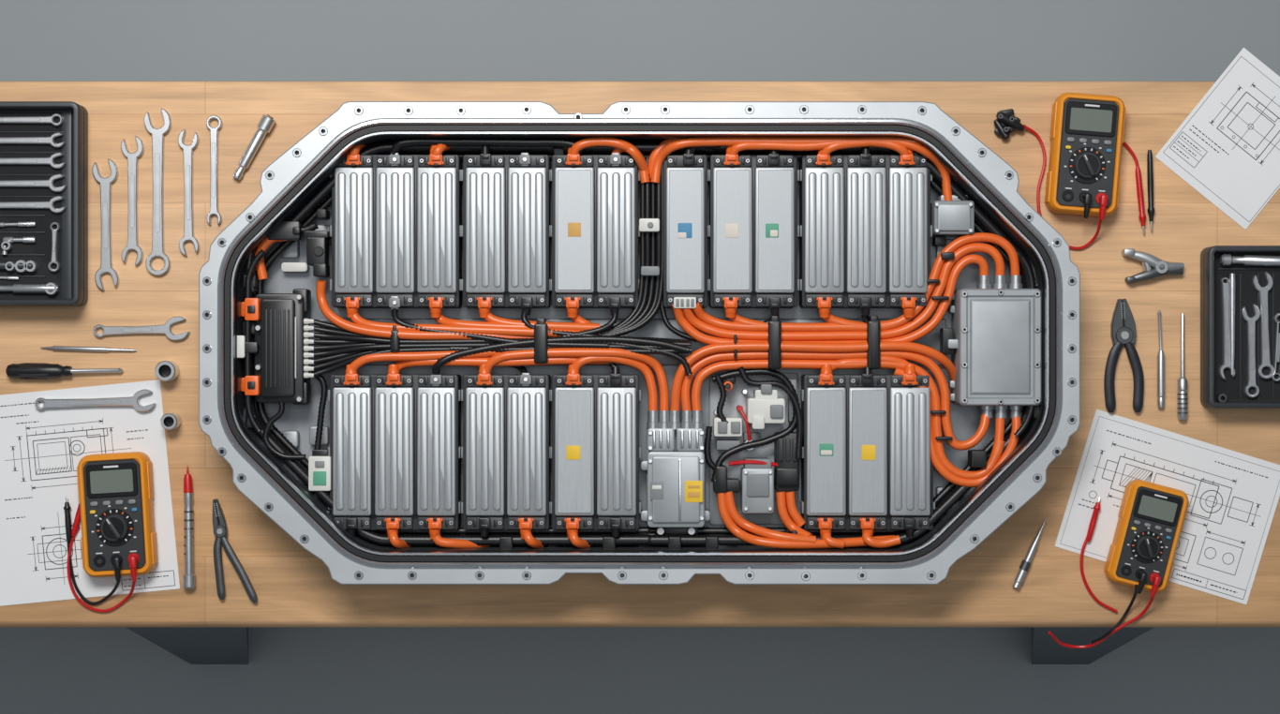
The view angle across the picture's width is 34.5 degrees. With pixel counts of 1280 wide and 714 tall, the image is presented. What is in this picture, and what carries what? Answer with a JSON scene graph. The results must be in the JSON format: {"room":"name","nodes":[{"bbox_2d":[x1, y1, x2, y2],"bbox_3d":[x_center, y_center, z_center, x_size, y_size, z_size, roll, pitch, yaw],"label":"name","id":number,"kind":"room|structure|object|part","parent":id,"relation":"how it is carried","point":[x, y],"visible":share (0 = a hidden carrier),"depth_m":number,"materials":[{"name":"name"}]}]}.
{"room":"workspace","nodes":[
{"label":"workspace","id":0,"kind":"room"},
{"bbox_2d":[0,0,1279,713],"bbox_3d":[0.000,0.200,3.525,7.000,0.050,5.600,0,90,0],"label":"floor","id":1,"kind":"structure","parent":0,"point":[44,670],"depth_m":3.50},
{"bbox_2d":[0,81,1279,664],"bbox_3d":[0.000,0.076,3.125,2.500,0.750,0.889,0,90,0],"label":"workbench","id":2,"kind":"object","parent":1,"relation":"on","point":[292,587],"visible":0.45,"depth_m":2.75,"materials":[{"name":"brown wood"}]},
{"bbox_2d":[0,101,88,306],"bbox_3d":[-0.852,-0.202,2.726,0.232,0.047,0.268,0,90,0],"label":"case","id":3,"kind":"object","parent":2,"relation":"on","point":[44,144],"visible":1,"depth_m":2.72,"materials":[{"name":"plastic"}]},
{"bbox_2d":[5,362,122,379],"bbox_3d":[-0.765,0.019,2.740,0.154,0.020,0.022,0,90,0],"label":"screwdriver","id":4,"kind":"object","parent":2,"relation":"on","point":[26,370],"visible":1,"depth_m":2.73,"materials":[{"name":"black plastic"}]},
{"bbox_2d":[41,345,135,352],"bbox_3d":[-0.735,-0.011,2.747,0.129,0.006,0.006,2,90,0],"label":"scriber","id":5,"kind":"object","parent":2,"relation":"on","point":[53,348],"visible":1,"depth_m":2.74,"materials":[{"name":"metal"}]},
{"bbox_2d":[0,379,179,606],"bbox_3d":[-0.748,0.181,2.749,0.242,0.001,0.280,-6,90,0],"label":"drawing","id":6,"kind":"object","parent":2,"relation":"on","point":[41,451],"visible":0.81,"depth_m":2.75,"materials":[{"name":"paper"}]},
{"bbox_2d":[34,388,156,411],"bbox_3d":[-0.725,0.058,2.744,0.161,0.008,0.030,0,90,0],"label":"wrench","id":7,"kind":"object","parent":6,"relation":"on","point":[133,400],"visible":1,"depth_m":2.74,"materials":[{"name":"silver metal"}]},
{"bbox_2d":[63,451,158,612],"bbox_3d":[-0.704,0.233,2.725,0.126,0.048,0.214,0,90,0],"label":"multimeter","id":8,"kind":"object","parent":6,"relation":"on","point":[115,509],"visible":1,"depth_m":2.72,"materials":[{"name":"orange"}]},
{"bbox_2d":[91,158,119,290],"bbox_3d":[-0.712,-0.176,2.746,0.035,0.008,0.176,0,90,0],"label":"wrench","id":9,"kind":"object","parent":2,"relation":"on","point":[106,184],"visible":1,"depth_m":2.74,"materials":[{"name":"silver metal"}]},
{"bbox_2d":[120,135,144,266],"bbox_3d":[-0.676,-0.208,2.746,0.030,0.008,0.173,0,90,0],"label":"wrench","id":10,"kind":"object","parent":2,"relation":"on","point":[132,157],"visible":1,"depth_m":2.74,"materials":[{"name":"silver metal"}]},
{"bbox_2d":[92,316,190,341],"bbox_3d":[-0.664,-0.038,2.746,0.128,0.008,0.032,0,90,0],"label":"wrench","id":11,"kind":"object","parent":2,"relation":"on","point":[166,328],"visible":1,"depth_m":2.74,"materials":[{"name":"silver metal"}]},
{"bbox_2d":[143,107,171,275],"bbox_3d":[-0.643,-0.220,2.746,0.036,0.008,0.223,0,90,0],"label":"wrench","id":12,"kind":"object","parent":2,"relation":"on","point":[157,134],"visible":1,"depth_m":2.74,"materials":[{"name":"silver metal"}]},
{"bbox_2d":[154,360,179,381],"bbox_3d":[-0.627,0.019,2.736,0.028,0.027,0.028,0,90,0],"label":"socket","id":13,"kind":"object","parent":2,"relation":"on","point":[165,370],"visible":1,"depth_m":2.73,"materials":[{"name":"silver metal"}]},
{"bbox_2d":[160,412,181,430],"bbox_3d":[-0.623,0.085,2.736,0.022,0.027,0.022,0,90,0],"label":"socket","id":14,"kind":"object","parent":2,"relation":"on","point":[171,421],"visible":1,"depth_m":2.73,"materials":[{"name":"silver metal"}]},
{"bbox_3d":[-0.648,0.414,3.154,0.222,0.692,0.213,0,90,0],"label":"leg","id":15,"kind":"part","parent":2,"relation":"part of","materials":[{"name":"grey metal"}]},
{"bbox_2d":[178,129,199,255],"bbox_3d":[-0.601,-0.219,2.746,0.028,0.008,0.169,0,90,0],"label":"wrench","id":16,"kind":"object","parent":2,"relation":"on","point":[187,150],"visible":1,"depth_m":2.74,"materials":[{"name":"silver metal"}]},
{"bbox_2d":[182,465,195,589],"bbox_3d":[-0.600,0.226,2.742,0.017,0.017,0.163,0,90,0],"label":"screwdriver","id":17,"kind":"object","parent":2,"relation":"on","point":[188,578],"visible":1,"depth_m":2.74,"materials":[{"name":"silver metal"}]},
{"bbox_2d":[206,115,223,224],"bbox_3d":[-0.567,-0.249,2.746,0.021,0.008,0.146,0,90,0],"label":"wrench","id":18,"kind":"object","parent":2,"relation":"on","point":[214,131],"visible":1,"depth_m":2.74,"materials":[{"name":"silver metal"}]},
{"bbox_2d":[212,498,257,603],"bbox_3d":[-0.557,0.266,2.743,0.048,0.013,0.148,-23,90,0],"label":"pliers","id":19,"kind":"object","parent":2,"relation":"on","point":[219,523],"visible":1,"depth_m":2.74,"materials":[{"name":"metal"}]},
{"bbox_2d":[232,114,275,179],"bbox_3d":[-0.514,-0.279,2.740,0.019,0.019,0.095,29,90,0],"label":"bar","id":20,"kind":"object","parent":2,"relation":"on","point":[266,123],"visible":1,"depth_m":2.74,"materials":[{"name":"silver metal"}]},
{"bbox_2d":[198,101,1080,584],"bbox_3d":[-0.001,-0.018,2.697,1.134,0.103,0.622,0,90,0],"label":"battery pack","id":21,"kind":"object","parent":2,"relation":"on","point":[440,342],"visible":1,"depth_m":2.67,"materials":[{"name":"metal"}]},
{"bbox_2d":[1012,517,1046,589],"bbox_3d":[0.520,0.260,2.744,0.012,0.013,0.102,24,90,0],"label":"centre punch","id":22,"kind":"object","parent":2,"relation":"on","point":[1025,564],"visible":1,"depth_m":2.74,"materials":[{"name":"metal"}]},
{"bbox_2d":[993,92,1154,250],"bbox_3d":[0.586,-0.249,2.725,0.196,0.048,0.207,-14,90,0],"label":"multimeter","id":23,"kind":"object","parent":2,"relation":"on","point":[1087,130],"visible":0.98,"depth_m":2.72,"materials":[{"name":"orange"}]},
{"bbox_3d":[0.648,0.414,3.154,0.222,0.692,0.213,0,90,0],"label":"leg","id":24,"kind":"part","parent":2,"relation":"part of","materials":[{"name":"grey metal"}]},
{"bbox_2d":[1103,298,1144,412],"bbox_3d":[0.644,-0.002,2.743,0.053,0.013,0.151,0,90,0],"label":"pliers","id":25,"kind":"object","parent":2,"relation":"on","point":[1123,325],"visible":1,"depth_m":2.74,"materials":[{"name":"metal"}]},
{"bbox_2d":[1121,248,1184,282],"bbox_3d":[0.682,-0.121,2.740,0.080,0.018,0.046,0,90,0],"label":"clamp","id":26,"kind":"object","parent":2,"relation":"on","point":[1160,267],"visible":1,"depth_m":2.73,"materials":[{"name":"metal"}]},
{"bbox_2d":[1157,310,1164,407],"bbox_3d":[0.694,0.003,2.745,0.010,0.011,0.130,0,90,0],"label":"screwdriver","id":27,"kind":"object","parent":2,"relation":"on","point":[1160,355],"visible":1,"depth_m":2.74,"materials":[{"name":"silver metal"}]},
{"bbox_2d":[1055,409,1279,604],"bbox_3d":[0.709,0.200,2.749,0.268,0.001,0.191,17,90,0],"label":"drawing","id":28,"kind":"object","parent":2,"relation":"on","point":[1233,497],"visible":0.84,"depth_m":2.75,"materials":[{"name":"paper"}]},
{"bbox_2d":[1048,479,1189,648],"bbox_3d":[0.640,0.282,2.747,0.121,0.091,0.248,18,90,0],"label":"multimeter","id":29,"kind":"object","parent":28,"relation":"on","point":[1152,516],"visible":1,"depth_m":2.72,"materials":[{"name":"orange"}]},
{"bbox_2d":[1176,312,1188,419],"bbox_3d":[0.722,0.012,2.743,0.014,0.013,0.144,0,90,0],"label":"screwdriver","id":30,"kind":"object","parent":2,"relation":"on","point":[1182,398],"visible":1,"depth_m":2.74,"materials":[{"name":"silver metal"}]},
{"bbox_2d":[1155,47,1279,229],"bbox_3d":[0.806,-0.291,2.749,0.155,0.001,0.188,39,90,0],"label":"drawing","id":31,"kind":"object","parent":2,"relation":"on","point":[1227,149],"visible":1,"depth_m":2.75,"materials":[{"name":"paper"}]},
{"bbox_2d":[1200,245,1279,408],"bbox_3d":[0.851,-0.039,2.727,0.209,0.045,0.214,0,90,0],"label":"tool case","id":32,"kind":"object","parent":2,"relation":"on","point":[1240,285],"visible":1,"depth_m":2.72,"materials":[{"name":"plastic"}]}
]}

